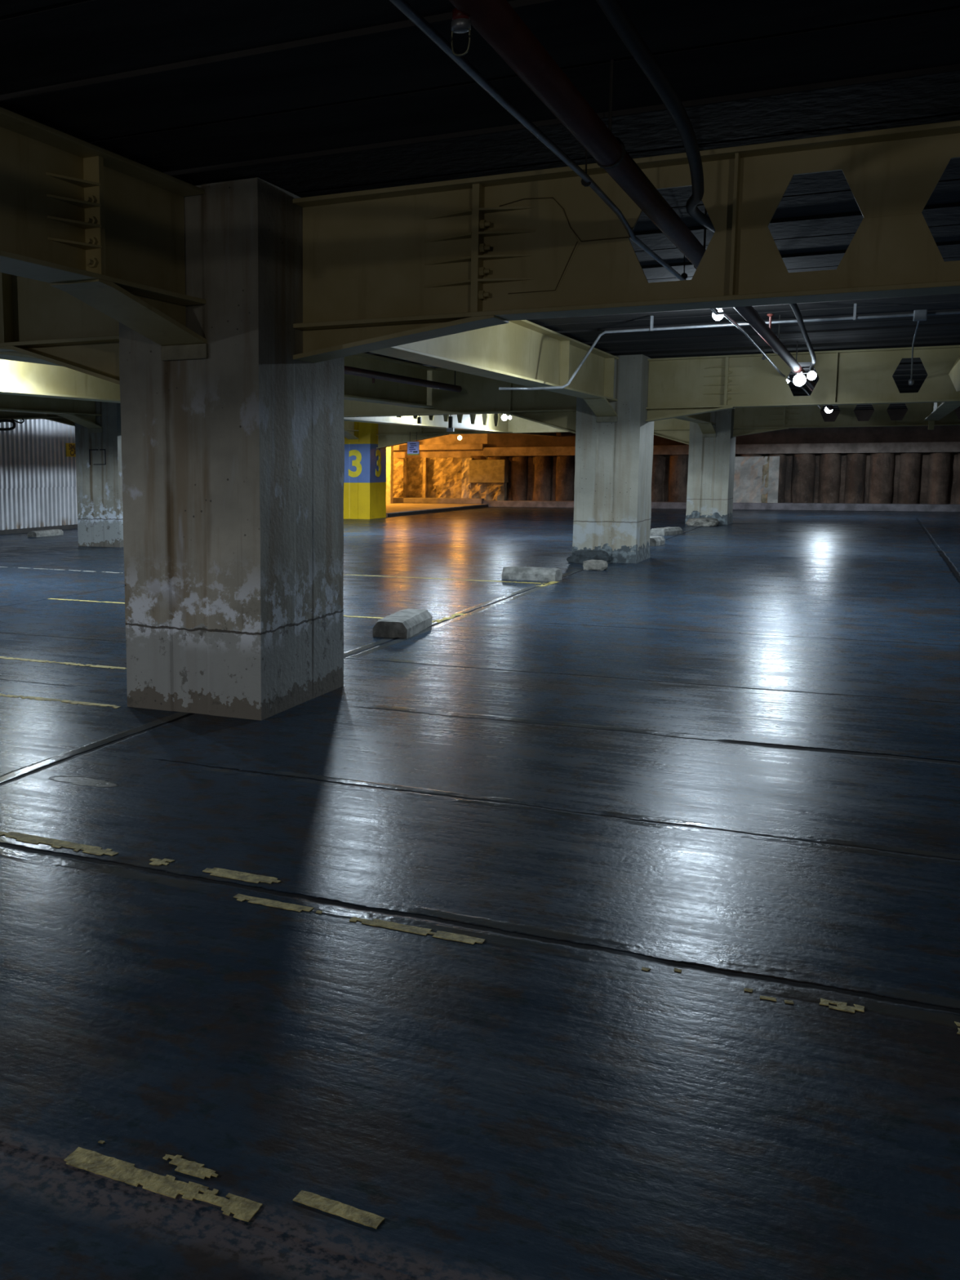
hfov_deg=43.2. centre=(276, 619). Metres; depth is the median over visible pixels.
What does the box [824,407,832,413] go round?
pendant lamp
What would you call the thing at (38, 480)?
wall
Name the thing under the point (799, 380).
pendant lamp
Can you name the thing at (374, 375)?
pipe
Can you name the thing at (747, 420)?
beam
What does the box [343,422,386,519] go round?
concrete column
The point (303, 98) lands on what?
ceiling
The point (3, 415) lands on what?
beam
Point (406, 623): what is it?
wheel stop
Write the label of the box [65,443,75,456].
wall sign
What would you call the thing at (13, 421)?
hose
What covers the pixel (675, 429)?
beam
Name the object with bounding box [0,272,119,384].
beam
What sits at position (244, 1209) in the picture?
parking line
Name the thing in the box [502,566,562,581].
wheel stop
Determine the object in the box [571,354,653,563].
concrete column
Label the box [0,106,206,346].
girder
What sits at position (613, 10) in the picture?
pipe
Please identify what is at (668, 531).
wheel stop
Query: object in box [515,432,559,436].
beam
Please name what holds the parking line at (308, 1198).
on the floor
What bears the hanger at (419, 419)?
hanging from the ceiling
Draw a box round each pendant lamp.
[457,434,462,439]
[501,413,511,420]
[711,307,723,320]
[792,371,816,386]
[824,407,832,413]
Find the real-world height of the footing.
0.201 m
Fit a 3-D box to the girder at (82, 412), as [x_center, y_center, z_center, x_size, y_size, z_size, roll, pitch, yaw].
[-5.860,-3.339,17.050,0.300,0.866,11.066,3,8,27]
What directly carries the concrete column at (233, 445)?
on the floor
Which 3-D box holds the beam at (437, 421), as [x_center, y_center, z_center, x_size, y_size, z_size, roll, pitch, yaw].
[3.434,-4.623,26.024,0.300,0.750,11.966,3,8,27]
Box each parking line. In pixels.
[0,566,122,573]
[0,656,126,669]
[0,693,121,708]
[0,831,280,884]
[48,598,439,622]
[63,1146,262,1222]
[97,1140,217,1178]
[233,893,484,944]
[293,1190,384,1228]
[348,574,546,583]
[431,613,463,622]
[537,581,557,586]
[641,967,959,1034]
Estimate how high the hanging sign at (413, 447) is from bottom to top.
0.635 m
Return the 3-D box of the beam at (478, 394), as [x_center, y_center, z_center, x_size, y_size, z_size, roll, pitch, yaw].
[1.090,-3.681,20.401,8.405,1.136,0.300,3,8,27]
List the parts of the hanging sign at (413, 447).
sign panel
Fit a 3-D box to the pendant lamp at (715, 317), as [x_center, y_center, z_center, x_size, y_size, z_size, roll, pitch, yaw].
[4.345,-3.050,11.619,0.108,0.210,0.107,3,8,27]
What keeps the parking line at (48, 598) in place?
on the floor
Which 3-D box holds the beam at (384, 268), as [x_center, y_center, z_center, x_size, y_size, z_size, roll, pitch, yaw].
[3.920,-1.830,5.334,8.405,0.936,0.300,3,8,27]
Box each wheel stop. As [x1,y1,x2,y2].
[26,528,63,537]
[372,608,432,638]
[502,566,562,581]
[649,526,682,535]
[649,535,665,546]
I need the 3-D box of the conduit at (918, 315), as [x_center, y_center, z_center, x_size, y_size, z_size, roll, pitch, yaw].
[7.971,-3.102,13.963,9.401,0.755,5.345,3,8,27]
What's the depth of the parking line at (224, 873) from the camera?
4.62 m
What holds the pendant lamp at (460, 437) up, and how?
hanging from the ceiling
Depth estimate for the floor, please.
3.88 m
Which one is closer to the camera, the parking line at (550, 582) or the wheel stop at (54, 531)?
the parking line at (550, 582)
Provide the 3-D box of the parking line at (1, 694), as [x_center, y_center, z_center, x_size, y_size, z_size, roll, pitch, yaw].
[-1.748,0.502,7.807,1.723,0.002,0.085,3,8,27]
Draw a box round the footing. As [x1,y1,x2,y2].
[566,549,611,563]
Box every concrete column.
[75,401,123,547]
[119,177,344,720]
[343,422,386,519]
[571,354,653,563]
[684,408,736,524]
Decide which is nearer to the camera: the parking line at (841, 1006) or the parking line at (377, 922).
the parking line at (841, 1006)
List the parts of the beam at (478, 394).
haunch plate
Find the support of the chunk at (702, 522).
on the floor
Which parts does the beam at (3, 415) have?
haunch plate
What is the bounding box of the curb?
[386,497,488,516]
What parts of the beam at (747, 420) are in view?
haunch plate, splice plate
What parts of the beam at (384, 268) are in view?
haunch plate, splice plate, welded plate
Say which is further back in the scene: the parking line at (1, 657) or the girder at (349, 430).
the girder at (349, 430)
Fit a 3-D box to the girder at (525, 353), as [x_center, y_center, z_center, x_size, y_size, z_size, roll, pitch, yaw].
[2.495,-2.842,12.872,0.300,0.866,11.066,3,8,27]
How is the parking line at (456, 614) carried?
on the floor
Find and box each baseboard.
[0,524,77,534]
[483,500,959,511]
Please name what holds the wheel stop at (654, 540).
on the floor
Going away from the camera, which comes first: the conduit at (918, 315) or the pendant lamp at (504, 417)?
the conduit at (918, 315)
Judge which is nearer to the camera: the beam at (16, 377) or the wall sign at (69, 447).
the beam at (16, 377)
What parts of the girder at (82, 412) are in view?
haunch plate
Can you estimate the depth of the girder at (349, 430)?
32.54 m
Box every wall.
[0,418,77,529]
[392,407,959,504]
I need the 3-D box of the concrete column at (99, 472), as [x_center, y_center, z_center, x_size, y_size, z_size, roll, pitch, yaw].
[-3.079,-2.987,22.623,0.959,3.100,1.270,3,8,27]
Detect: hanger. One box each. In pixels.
[417,415,421,423]
[446,414,454,431]
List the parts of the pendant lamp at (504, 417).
bulb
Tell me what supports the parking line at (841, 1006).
on the floor
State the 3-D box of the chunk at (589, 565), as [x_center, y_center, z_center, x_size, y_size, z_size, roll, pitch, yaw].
[4.557,-0.787,16.871,0.363,0.140,0.310,3,8,27]
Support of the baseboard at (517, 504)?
attached to the wall at (893, 464)
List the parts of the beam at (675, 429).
haunch plate, haunch plate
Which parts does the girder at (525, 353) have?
plate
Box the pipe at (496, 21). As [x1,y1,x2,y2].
[448,0,833,410]
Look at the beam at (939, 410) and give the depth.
20.58 m
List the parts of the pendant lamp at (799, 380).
bulb, bulb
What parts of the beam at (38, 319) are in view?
haunch plate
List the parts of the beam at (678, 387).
haunch plate, splice plate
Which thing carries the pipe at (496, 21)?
attached to the ceiling
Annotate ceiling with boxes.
[0,0,959,410]
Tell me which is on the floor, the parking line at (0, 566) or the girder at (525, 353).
the parking line at (0, 566)
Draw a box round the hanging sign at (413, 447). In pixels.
[407,431,419,454]
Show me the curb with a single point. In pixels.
(401, 506)
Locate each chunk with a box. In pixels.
[582,560,608,570]
[685,517,719,526]
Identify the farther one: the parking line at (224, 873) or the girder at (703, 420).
the girder at (703, 420)
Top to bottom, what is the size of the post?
2.290 m
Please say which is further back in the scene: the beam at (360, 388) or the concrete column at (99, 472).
the concrete column at (99, 472)
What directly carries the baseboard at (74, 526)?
attached to the wall at (38, 480)
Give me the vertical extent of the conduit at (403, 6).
0.413 m
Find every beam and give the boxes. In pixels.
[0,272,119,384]
[0,351,435,408]
[0,359,120,403]
[0,411,75,426]
[293,120,959,363]
[343,368,576,433]
[343,413,512,433]
[376,413,689,448]
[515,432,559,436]
[645,345,959,422]
[732,392,959,436]
[924,355,959,430]
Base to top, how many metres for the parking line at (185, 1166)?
0.002 m
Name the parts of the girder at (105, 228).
splice plate, haunch plate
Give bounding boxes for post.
[386,445,393,503]
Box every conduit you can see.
[389,0,820,408]
[498,303,959,390]
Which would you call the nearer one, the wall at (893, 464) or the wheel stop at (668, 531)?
the wheel stop at (668, 531)
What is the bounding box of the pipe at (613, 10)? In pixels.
[595,0,818,378]
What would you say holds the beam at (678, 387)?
attached to the concrete column at (614, 455)
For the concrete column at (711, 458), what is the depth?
28.82 m
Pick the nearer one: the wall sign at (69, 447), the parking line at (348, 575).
the parking line at (348, 575)
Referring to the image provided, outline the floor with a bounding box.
[0,506,959,1279]
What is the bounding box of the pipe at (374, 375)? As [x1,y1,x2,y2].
[344,365,462,391]
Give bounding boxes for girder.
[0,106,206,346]
[0,393,102,428]
[343,421,358,439]
[369,320,618,416]
[675,412,715,433]
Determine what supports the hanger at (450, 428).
hanging from the ceiling
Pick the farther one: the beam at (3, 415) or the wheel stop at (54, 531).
the wheel stop at (54, 531)
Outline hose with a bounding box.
[0,417,24,431]

